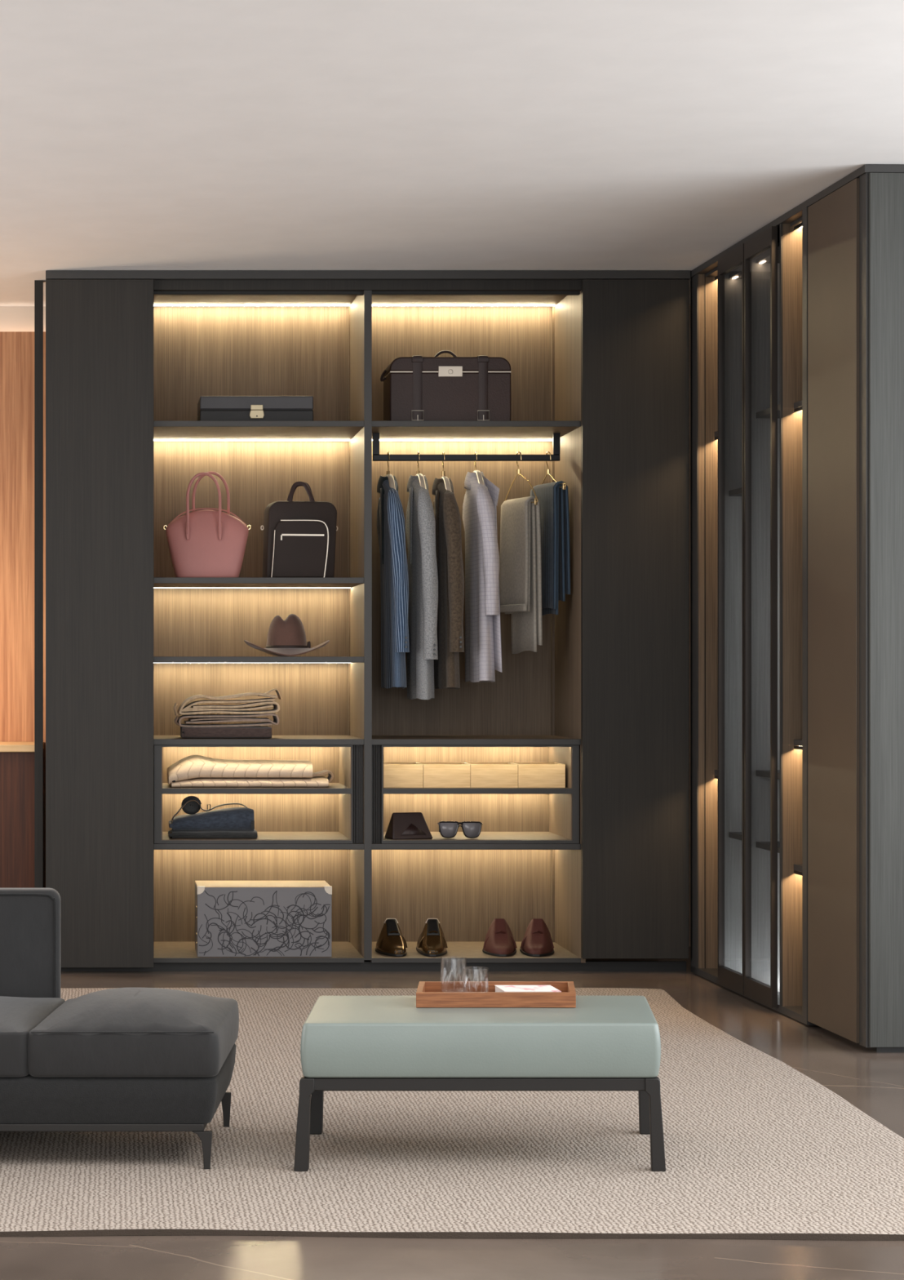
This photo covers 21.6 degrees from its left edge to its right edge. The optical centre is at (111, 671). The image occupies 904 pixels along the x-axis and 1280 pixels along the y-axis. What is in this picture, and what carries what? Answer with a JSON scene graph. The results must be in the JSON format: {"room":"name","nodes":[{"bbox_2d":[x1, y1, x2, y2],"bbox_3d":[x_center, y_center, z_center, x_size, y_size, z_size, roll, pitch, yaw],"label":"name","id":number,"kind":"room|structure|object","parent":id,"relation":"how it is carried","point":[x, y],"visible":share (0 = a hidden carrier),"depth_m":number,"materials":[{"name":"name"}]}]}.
{"room":"walk-in closet","nodes":[
{"label":"walk-in closet","id":0,"kind":"room"},
{"bbox_2d":[0,306,691,946],"bbox_3d":[0.100,-0.192,9.920,7.400,2.717,0.120,0,0,0],"label":"wall","id":1,"kind":"structure","parent":0,"point":[12,318],"depth_m":9.86,"materials":[{"name":"beige paint"}]},
{"bbox_2d":[0,331,45,887],"bbox_3d":[-1.656,-0.134,9.830,3.889,2.601,0.060,0,0,0],"label":"wall panel","id":2,"kind":"object","parent":1,"relation":"attached to","point":[16,348],"depth_m":9.80,"materials":[{"name":"brown wood"}]},
{"bbox_2d":[0,0,903,306],"bbox_3d":[0.100,-1.611,3.780,7.400,0.120,12.160,0,0,0],"label":"ceiling","id":3,"kind":"structure","parent":0,"point":[135,135],"depth_m":6.66,"materials":[{"name":"white paint"}]},
{"bbox_2d":[0,946,903,1279],"bbox_3d":[0.100,1.226,3.780,7.400,0.120,12.160,0,0,0],"label":"floor","id":4,"kind":"structure","parent":0,"point":[870,1080],"depth_m":4.73,"materials":[{"name":"brown stone"}]},
{"bbox_2d":[0,742,44,887],"bbox_3d":[-1.452,0.730,9.590,2.335,0.871,0.420,0,0,0],"label":"base cabinet","id":5,"kind":"object","parent":4,"relation":"on","point":[16,758],"visible":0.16,"depth_m":9.40,"materials":[{"name":"brown wood"}]},
{"bbox_2d":[34,271,690,970],"bbox_3d":[0.977,-0.193,9.285,2.562,2.718,0.630,0,0,0],"label":"wardrobe","id":6,"kind":"object","parent":4,"relation":"on","point":[598,361],"visible":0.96,"depth_m":9.05,"materials":[{"name":"brown wood"}]},
{"bbox_2d":[163,471,251,577],"bbox_3d":[0.381,-0.583,9.220,0.348,0.433,0.136,0,0,0],"label":"handbag","id":7,"kind":"object","parent":6,"relation":"on","point":[206,542],"visible":0.98,"depth_m":9.17,"materials":[{"name":"pink leather"}]},
{"bbox_2d":[168,828,257,838],"bbox_3d":[0.399,0.639,9.216,0.346,0.029,0.253,0,0,0],"label":"trousers","id":8,"kind":"object","parent":6,"relation":"on","point":[197,834],"visible":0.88,"depth_m":9.10,"materials":[{"name":"grey fabric"}]},
{"bbox_2d":[168,807,254,831],"bbox_3d":[0.395,0.581,9.216,0.331,0.088,0.253,0,0,0],"label":"trousers","id":9,"kind":"object","parent":8,"relation":"on","point":[232,819],"visible":0.99,"depth_m":9.10,"materials":[{"name":"blue fabric"}]},
{"bbox_2d":[171,795,247,820],"bbox_3d":[0.388,0.540,9.176,0.299,0.099,0.044,0,0,0],"label":"belt","id":10,"kind":"object","parent":9,"relation":"on","point":[190,805],"visible":1,"depth_m":9.19,"materials":[{"name":"black leather"}]},
{"bbox_2d":[180,725,271,737],"bbox_3d":[0.453,0.239,9.215,0.352,0.043,0.250,0,0,0],"label":"folded cloth","id":11,"kind":"object","parent":6,"relation":"on","point":[255,731],"visible":0.98,"depth_m":9.09,"materials":[{"name":"brown fabric"}]},
{"bbox_2d":[173,712,279,727],"bbox_3d":[0.455,0.191,9.220,0.409,0.055,0.242,0,0,0],"label":"folded throw","id":12,"kind":"object","parent":11,"relation":"on","point":[197,718],"visible":0.99,"depth_m":9.10,"materials":[{"name":"beige fabric"}]},
{"bbox_2d":[173,688,282,715],"bbox_3d":[0.463,0.120,9.220,0.432,0.106,0.242,0,0,0],"label":"folded throw","id":13,"kind":"object","parent":12,"relation":"on","point":[207,708],"visible":1,"depth_m":9.10,"materials":[{"name":"beige fabric"}]},
{"bbox_2d":[167,754,333,786],"bbox_3d":[0.553,0.393,9.222,0.657,0.122,0.273,0,0,0],"label":"folded throw","id":14,"kind":"object","parent":6,"relation":"on","point":[191,771],"visible":1,"depth_m":9.10,"materials":[{"name":"beige fabric"}]},
{"bbox_2d":[197,395,313,421],"bbox_3d":[0.571,-1.029,9.244,0.446,0.109,0.272,0,0,0],"label":"case","id":15,"kind":"object","parent":6,"relation":"on","point":[210,408],"visible":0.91,"depth_m":9.12,"materials":[{"name":"black leather"}]},
{"bbox_2d":[162,782,350,788],"bbox_3d":[0.565,0.464,9.272,0.732,0.020,0.456,0,0,0],"label":"shelf","id":16,"kind":"object","parent":6,"relation":"attached to","point":[165,785],"depth_m":9.13,"materials":[{"name":"brown wood"}]},
{"bbox_2d":[153,662,359,662],"bbox_3d":[0.567,-0.048,9.306,0.831,0.022,0.548,0,0,0],"label":"shelf","id":17,"kind":"object","parent":6,"relation":"attached to","point":[153,662],"depth_m":9.17,"materials":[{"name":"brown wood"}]},
{"bbox_2d":[153,735,361,738],"bbox_3d":[0.567,0.273,9.306,0.831,0.022,0.548,0,0,0],"label":"shelf","id":18,"kind":"object","parent":6,"relation":"attached to","point":[154,736],"depth_m":9.24,"materials":[{"name":"brown wood"}]},
{"bbox_2d":[153,583,361,588],"bbox_3d":[0.567,-0.355,9.306,0.831,0.022,0.548,0,0,0],"label":"shelf","id":19,"kind":"object","parent":6,"relation":"attached to","point":[155,585],"depth_m":9.29,"materials":[{"name":"brown wood"}]},
{"bbox_2d":[153,941,363,957],"bbox_3d":[0.567,1.121,9.306,0.831,0.017,0.548,0,0,0],"label":"shelf","id":20,"kind":"object","parent":6,"relation":"attached to","point":[161,948],"depth_m":9.27,"materials":[{"name":"brown wood"}]},
{"bbox_2d":[153,426,363,439],"bbox_3d":[0.567,-0.963,9.306,0.831,0.022,0.548,0,0,0],"label":"shelf","id":21,"kind":"object","parent":6,"relation":"attached to","point":[159,433],"depth_m":9.27,"materials":[{"name":"brown wood"}]},
{"bbox_2d":[195,880,332,956],"bbox_3d":[0.598,0.975,9.198,0.532,0.274,0.284,0,0,0],"label":"storage box","id":22,"kind":"object","parent":6,"relation":"on","point":[233,918],"visible":1,"depth_m":9.06,"materials":[{"name":"grey fabric"}]},
{"bbox_2d":[244,613,329,656],"bbox_3d":[0.699,-0.145,9.250,0.342,0.170,0.367,0,0,0],"label":"cowboy hat","id":23,"kind":"object","parent":6,"relation":"on","point":[286,637],"visible":1,"depth_m":9.18,"materials":[{"name":"brown fabric"}]},
{"bbox_2d":[260,481,337,577],"bbox_3d":[0.747,-0.560,9.189,0.314,0.387,0.123,0,0,-8],"label":"laptop bag","id":24,"kind":"object","parent":6,"relation":"on","point":[300,537],"visible":0.95,"depth_m":9.14,"materials":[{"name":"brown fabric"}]},
{"bbox_2d":[385,451,395,489],"bbox_3d":[1.108,-0.779,9.270,0.026,0.200,0.377,0,0,1],"label":"hanger","id":25,"kind":"object","parent":6,"relation":"hanging from","point":[392,484],"visible":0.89,"depth_m":9.19,"materials":[{"name":"beige wood"}]},
{"bbox_2d":[375,918,408,956],"bbox_3d":[1.110,1.044,9.204,0.118,0.136,0.272,0,0,-3],"label":"shoe","id":26,"kind":"object","parent":6,"relation":"on","point":[391,941],"visible":1,"depth_m":9.15,"materials":[{"name":"black leather"}]},
{"bbox_2d":[377,475,409,688],"bbox_3d":[1.116,-0.359,9.270,0.107,0.850,0.526,0,0,1],"label":"suit jacket","id":27,"kind":"object","parent":6,"relation":"in","point":[391,527],"visible":0.96,"depth_m":9.07,"materials":[{"name":"blue fabric"}]},
{"bbox_2d":[383,762,423,787],"bbox_3d":[1.141,0.408,9.200,0.162,0.092,0.200,0,0,0],"label":"wooden box","id":28,"kind":"object","parent":6,"relation":"on","point":[396,775],"visible":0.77,"depth_m":9.10,"materials":[{"name":"brown wood"}]},
{"bbox_2d":[385,812,432,839],"bbox_3d":[1.167,0.603,9.110,0.168,0.102,0.095,0,0,-14],"label":"glasses case","id":29,"kind":"object","parent":6,"relation":"on","point":[402,825],"visible":1,"depth_m":9.08,"materials":[{"name":"leather"}]},
{"bbox_2d":[415,451,426,488],"bbox_3d":[1.228,-0.780,9.270,0.026,0.198,0.377,0,0,1],"label":"hanger","id":30,"kind":"object","parent":6,"relation":"hanging from","point":[421,478],"visible":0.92,"depth_m":9.20,"materials":[{"name":"beige wood"}]},
{"bbox_2d":[405,475,438,699],"bbox_3d":[1.232,-0.337,9.270,0.099,0.896,0.526,0,0,1],"label":"suit jacket","id":31,"kind":"object","parent":6,"relation":"in","point":[420,524],"visible":0.98,"depth_m":9.08,"materials":[{"name":"grey fabric"}]},
{"bbox_2d":[416,918,448,956],"bbox_3d":[1.273,1.044,9.204,0.118,0.136,0.272,0,0,3],"label":"shoe","id":32,"kind":"object","parent":6,"relation":"on","point":[432,942],"visible":1,"depth_m":9.15,"materials":[{"name":"black leather"}]},
{"bbox_2d":[417,762,471,787],"bbox_3d":[1.315,0.408,9.200,0.184,0.092,0.200,0,0,0],"label":"wooden box","id":33,"kind":"object","parent":6,"relation":"on","point":[436,775],"visible":0.87,"depth_m":9.10,"materials":[{"name":"brown wood"}]},
{"bbox_2d":[380,350,511,421],"bbox_3d":[1.320,-1.126,9.225,0.503,0.303,0.232,0,0,0],"label":"suitcase","id":34,"kind":"object","parent":6,"relation":"on","point":[417,388],"visible":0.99,"depth_m":9.12,"materials":[{"name":"brown leather"}]},
{"bbox_2d":[440,451,452,492],"bbox_3d":[1.328,-0.775,9.270,0.026,0.209,0.377,0,0,1],"label":"hanger","id":35,"kind":"object","parent":6,"relation":"hanging from","point":[446,481],"visible":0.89,"depth_m":9.21,"materials":[{"name":"gold metal"}]},
{"bbox_2d":[432,477,464,688],"bbox_3d":[1.331,-0.353,9.270,0.097,0.843,0.526,0,0,1],"label":"suit jacket","id":36,"kind":"object","parent":6,"relation":"in","point":[446,508],"visible":0.9,"depth_m":9.07,"materials":[{"name":"brown fabric"}]},
{"bbox_2d":[437,821,483,838],"bbox_3d":[1.375,0.619,9.165,0.177,0.066,0.143,0,0,7],"label":"sunglasses","id":37,"kind":"object","parent":6,"relation":"on","point":[447,829],"visible":1,"depth_m":9.10,"materials":[{"name":"black plastic"}]},
{"bbox_2d":[372,735,575,738],"bbox_3d":[1.418,0.273,9.306,0.814,0.022,0.548,0,0,0],"label":"shelf","id":38,"kind":"object","parent":6,"relation":"attached to","point":[373,736],"depth_m":9.24,"materials":[{"name":"brown wood"}]},
{"bbox_2d":[369,941,579,961],"bbox_3d":[1.418,1.121,9.306,0.814,0.017,0.548,0,0,0],"label":"shelf","id":39,"kind":"object","parent":6,"relation":"attached to","point":[564,951],"depth_m":9.11,"materials":[{"name":"brown wood"}]},
{"bbox_2d":[372,426,579,439],"bbox_3d":[1.418,-0.963,9.306,0.814,0.022,0.548,0,0,0],"label":"shelf","id":40,"kind":"object","parent":6,"relation":"attached to","point":[378,433],"depth_m":9.26,"materials":[{"name":"brown wood"}]},
{"bbox_2d":[383,786,569,788],"bbox_3d":[1.425,0.464,9.272,0.730,0.020,0.456,0,0,0],"label":"shelf","id":41,"kind":"object","parent":6,"relation":"attached to","point":[566,787],"depth_m":9.07,"materials":[{"name":"brown wood"}]},
{"bbox_2d":[472,451,484,484],"bbox_3d":[1.457,-0.787,9.270,0.026,0.184,0.377,0,0,1],"label":"hanger","id":42,"kind":"object","parent":6,"relation":"hanging from","point":[479,475],"visible":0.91,"depth_m":9.19,"materials":[{"name":"beige wood"}]},
{"bbox_2d":[462,471,502,682],"bbox_3d":[1.472,-0.379,9.270,0.121,0.841,0.526,0,0,1],"label":"jacket","id":43,"kind":"object","parent":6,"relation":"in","point":[483,649],"visible":0.99,"depth_m":9.10,"materials":[{"name":"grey fabric"}]},
{"bbox_2d":[465,762,518,787],"bbox_3d":[1.501,0.408,9.200,0.185,0.092,0.200,0,0,0],"label":"wooden box","id":44,"kind":"object","parent":6,"relation":"on","point":[483,775],"visible":0.83,"depth_m":9.10,"materials":[{"name":"brown wood"}]},
{"bbox_2d":[482,918,517,956],"bbox_3d":[1.540,1.045,9.204,0.134,0.134,0.272,0,0,8],"label":"shoe","id":45,"kind":"object","parent":6,"relation":"on","point":[500,941],"visible":1,"depth_m":9.15,"materials":[{"name":"brown leather"}]},
{"bbox_2d":[499,496,542,653],"bbox_3d":[1.629,-0.382,9.255,0.080,0.621,0.231,0,0,-17],"label":"trousers","id":46,"kind":"object","parent":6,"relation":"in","point":[520,550],"visible":0.99,"depth_m":9.20,"materials":[{"name":"grey fabric"}]},
{"bbox_2d":[504,451,538,505],"bbox_3d":[1.631,-0.767,9.256,0.016,0.224,0.300,0,0,-17],"label":"hanger","id":47,"kind":"object","parent":6,"relation":"hanging from","point":[518,471],"visible":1,"depth_m":9.25,"materials":[{"name":"gold metal"}]},
{"bbox_2d":[520,918,554,956],"bbox_3d":[1.689,1.045,9.202,0.134,0.134,0.272,0,0,8],"label":"shoe","id":48,"kind":"object","parent":6,"relation":"on","point":[537,941],"visible":1,"depth_m":9.14,"materials":[{"name":"brown leather"}]},
{"bbox_2d":[511,762,565,787],"bbox_3d":[1.687,0.408,9.200,0.185,0.092,0.200,0,0,0],"label":"wooden box","id":49,"kind":"object","parent":6,"relation":"on","point":[531,775],"visible":0.9,"depth_m":9.10,"materials":[{"name":"brown wood"}]},
{"bbox_2d":[530,480,570,616],"bbox_3d":[1.746,-0.486,9.260,0.079,0.534,0.229,0,0,-15],"label":"trousers","id":50,"kind":"object","parent":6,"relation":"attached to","point":[553,500],"visible":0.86,"depth_m":9.18,"materials":[{"name":"blue fabric"}]},
{"bbox_2d":[542,451,566,489],"bbox_3d":[1.747,-0.797,9.260,0.016,0.164,0.300,0,0,-15],"label":"hanger","id":51,"kind":"object","parent":6,"relation":"hanging from","point":[548,471],"visible":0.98,"depth_m":9.25,"materials":[{"name":"gold metal"}]},
{"bbox_2d":[0,987,903,1239],"bbox_3d":[-0.093,1.158,6.630,4.215,0.014,3.736,0,0,0],"label":"rug","id":52,"kind":"object","parent":4,"relation":"on","point":[756,1147],"visible":0.53,"depth_m":5.50,"materials":[{"name":"carpet"}]},
{"bbox_2d":[0,887,239,1168],"bbox_3d":[-0.534,0.855,5.693,1.717,0.592,0.665,0,0,0],"label":"sofa","id":53,"kind":"object","parent":52,"relation":"on","point":[131,1059],"visible":1,"depth_m":5.38,"materials":[{"name":"grey fabric"}]},
{"bbox_2d":[0,995,65,1076],"bbox_3d":[-0.454,0.870,5.648,0.677,0.136,0.570,0,0,0],"label":"seat cushion","id":54,"kind":"object","parent":53,"relation":"on","point":[33,1028],"depth_m":5.37,"materials":[{"name":"grey fabric"}]},
{"bbox_2d":[27,986,239,1076],"bbox_3d":[0.065,0.858,5.648,0.519,0.159,0.574,0,0,0],"label":"seat cushion","id":55,"kind":"object","parent":53,"relation":"on","point":[131,1031],"depth_m":5.38,"materials":[{"name":"grey fabric"}]},
{"bbox_2d":[293,995,666,1171],"bbox_3d":[0.888,0.979,5.582,0.934,0.344,0.481,0,0,0],"label":"bench","id":56,"kind":"object","parent":52,"relation":"on","point":[348,1042],"visible":0.98,"depth_m":5.35,"materials":[{"name":"green leather"}]},
{"bbox_2d":[300,995,661,1077],"bbox_3d":[0.890,0.871,5.582,0.907,0.129,0.481,0,0,0],"label":"seat cushion","id":57,"kind":"object","parent":56,"relation":"on","point":[343,1036],"depth_m":5.35,"materials":[{"name":"green leather"}]},
{"bbox_2d":[416,981,576,1007],"bbox_3d":[0.941,0.788,5.678,0.418,0.036,0.205,0,0,0],"label":"tray","id":58,"kind":"object","parent":56,"relation":"on","point":[428,993],"visible":1,"depth_m":5.58,"materials":[{"name":"brown wood"}]},
{"bbox_2d":[440,955,466,991],"bbox_3d":[0.841,0.750,5.700,0.064,0.096,0.064,0,0,0],"label":"tumbler","id":59,"kind":"object","parent":58,"relation":"on","point":[446,956],"visible":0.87,"depth_m":5.70,"materials":[{"name":"clear glass"}]},
{"bbox_2d":[462,965,488,991],"bbox_3d":[0.887,0.759,5.655,0.062,0.077,0.062,0,0,0],"label":"tumbler","id":60,"kind":"object","parent":58,"relation":"on","point":[464,985],"visible":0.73,"depth_m":5.66,"materials":[{"name":"clear glass"}]},
{"bbox_2d":[494,985,561,991],"bbox_3d":[1.023,0.787,5.702,0.144,0.021,0.114,0,0,0],"label":"book","id":61,"kind":"object","parent":58,"relation":"in","point":[498,988],"visible":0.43,"depth_m":5.70,"materials":[{"name":"white paper"}]},
{"bbox_2d":[690,164,903,1052],"bbox_3d":[2.575,-0.191,8.063,0.644,2.715,1.935,0,0,-2],"label":"wardrobe","id":62,"kind":"object","parent":4,"relation":"on","point":[797,326],"visible":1,"depth_m":7.60,"materials":[{"name":"grey paint"}]},
{"bbox_2d":[728,831,742,840],"bbox_3d":[2.555,0.601,8.424,0.540,0.020,0.307,0,0,-2],"label":"shelf","id":63,"kind":"object","parent":62,"relation":"attached to","point":[733,836],"depth_m":8.52,"materials":[{"name":"grey paint"}]},
{"bbox_2d":[728,487,742,496],"bbox_3d":[2.555,-0.658,8.424,0.540,0.020,0.307,0,0,-2],"label":"shelf","id":64,"kind":"object","parent":62,"relation":"attached to","point":[733,491],"depth_m":8.51,"materials":[{"name":"grey paint"}]},
{"bbox_2d":[756,841,780,853],"bbox_3d":[2.566,0.613,8.091,0.540,0.020,0.331,0,0,-2],"label":"shelf","id":65,"kind":"object","parent":62,"relation":"attached to","point":[762,846],"depth_m":8.19,"materials":[{"name":"grey paint"}]},
{"bbox_2d":[756,769,780,778],"bbox_3d":[2.566,0.359,8.091,0.540,0.020,0.331,0,0,-2],"label":"shelf","id":66,"kind":"object","parent":62,"relation":"attached to","point":[761,774],"depth_m":8.17,"materials":[{"name":"grey paint"}]},
{"bbox_2d":[756,404,780,418],"bbox_3d":[2.566,-0.910,8.091,0.540,0.020,0.331,0,0,-2],"label":"shelf","id":67,"kind":"object","parent":62,"relation":"attached to","point":[763,411],"depth_m":8.19,"materials":[{"name":"grey paint"}]},
{"bbox_2d":[794,863,802,871],"bbox_3d":[2.587,0.664,7.785,0.518,0.020,0.254,0,0,-2],"label":"shelf","id":68,"kind":"object","parent":62,"relation":"attached to","point":[797,867],"depth_m":7.87,"materials":[{"name":"grey paint"}]},
{"bbox_2d":[794,870,802,875],"bbox_3d":[2.330,0.681,7.777,0.004,0.012,0.252,0,0,-2],"label":"hood","id":69,"kind":"object","parent":62,"relation":"attached to","point":[796,872],"depth_m":7.87,"materials":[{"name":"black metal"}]},
{"bbox_2d":[794,739,802,746],"bbox_3d":[2.587,0.240,7.785,0.518,0.020,0.254,0,0,-2],"label":"shelf","id":70,"kind":"object","parent":62,"relation":"attached to","point":[797,742],"depth_m":7.86,"materials":[{"name":"grey paint"}]},
{"bbox_2d":[794,745,802,749],"bbox_3d":[2.330,0.257,7.777,0.004,0.012,0.252,0,0,-2],"label":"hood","id":71,"kind":"object","parent":62,"relation":"attached to","point":[796,747],"depth_m":7.86,"materials":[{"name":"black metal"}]},
{"bbox_2d":[794,400,802,408],"bbox_3d":[2.587,-0.904,7.785,0.518,0.020,0.254,0,0,-2],"label":"shelf","id":72,"kind":"object","parent":62,"relation":"attached to","point":[797,403],"depth_m":7.87,"materials":[{"name":"grey paint"}]},
{"bbox_2d":[794,406,802,412],"bbox_3d":[2.330,-0.888,7.777,0.004,0.012,0.252,0,0,-2],"label":"light","id":73,"kind":"object","parent":62,"relation":"attached to","point":[797,409],"depth_m":7.87,"materials":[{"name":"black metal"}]},
{"bbox_2d":[794,222,802,230],"bbox_3d":[2.330,-1.507,7.777,0.004,0.012,0.252,0,0,-2],"label":"light","id":74,"kind":"object","parent":62,"relation":"attached to","point":[797,226],"depth_m":7.87,"materials":[{"name":"white metal"}]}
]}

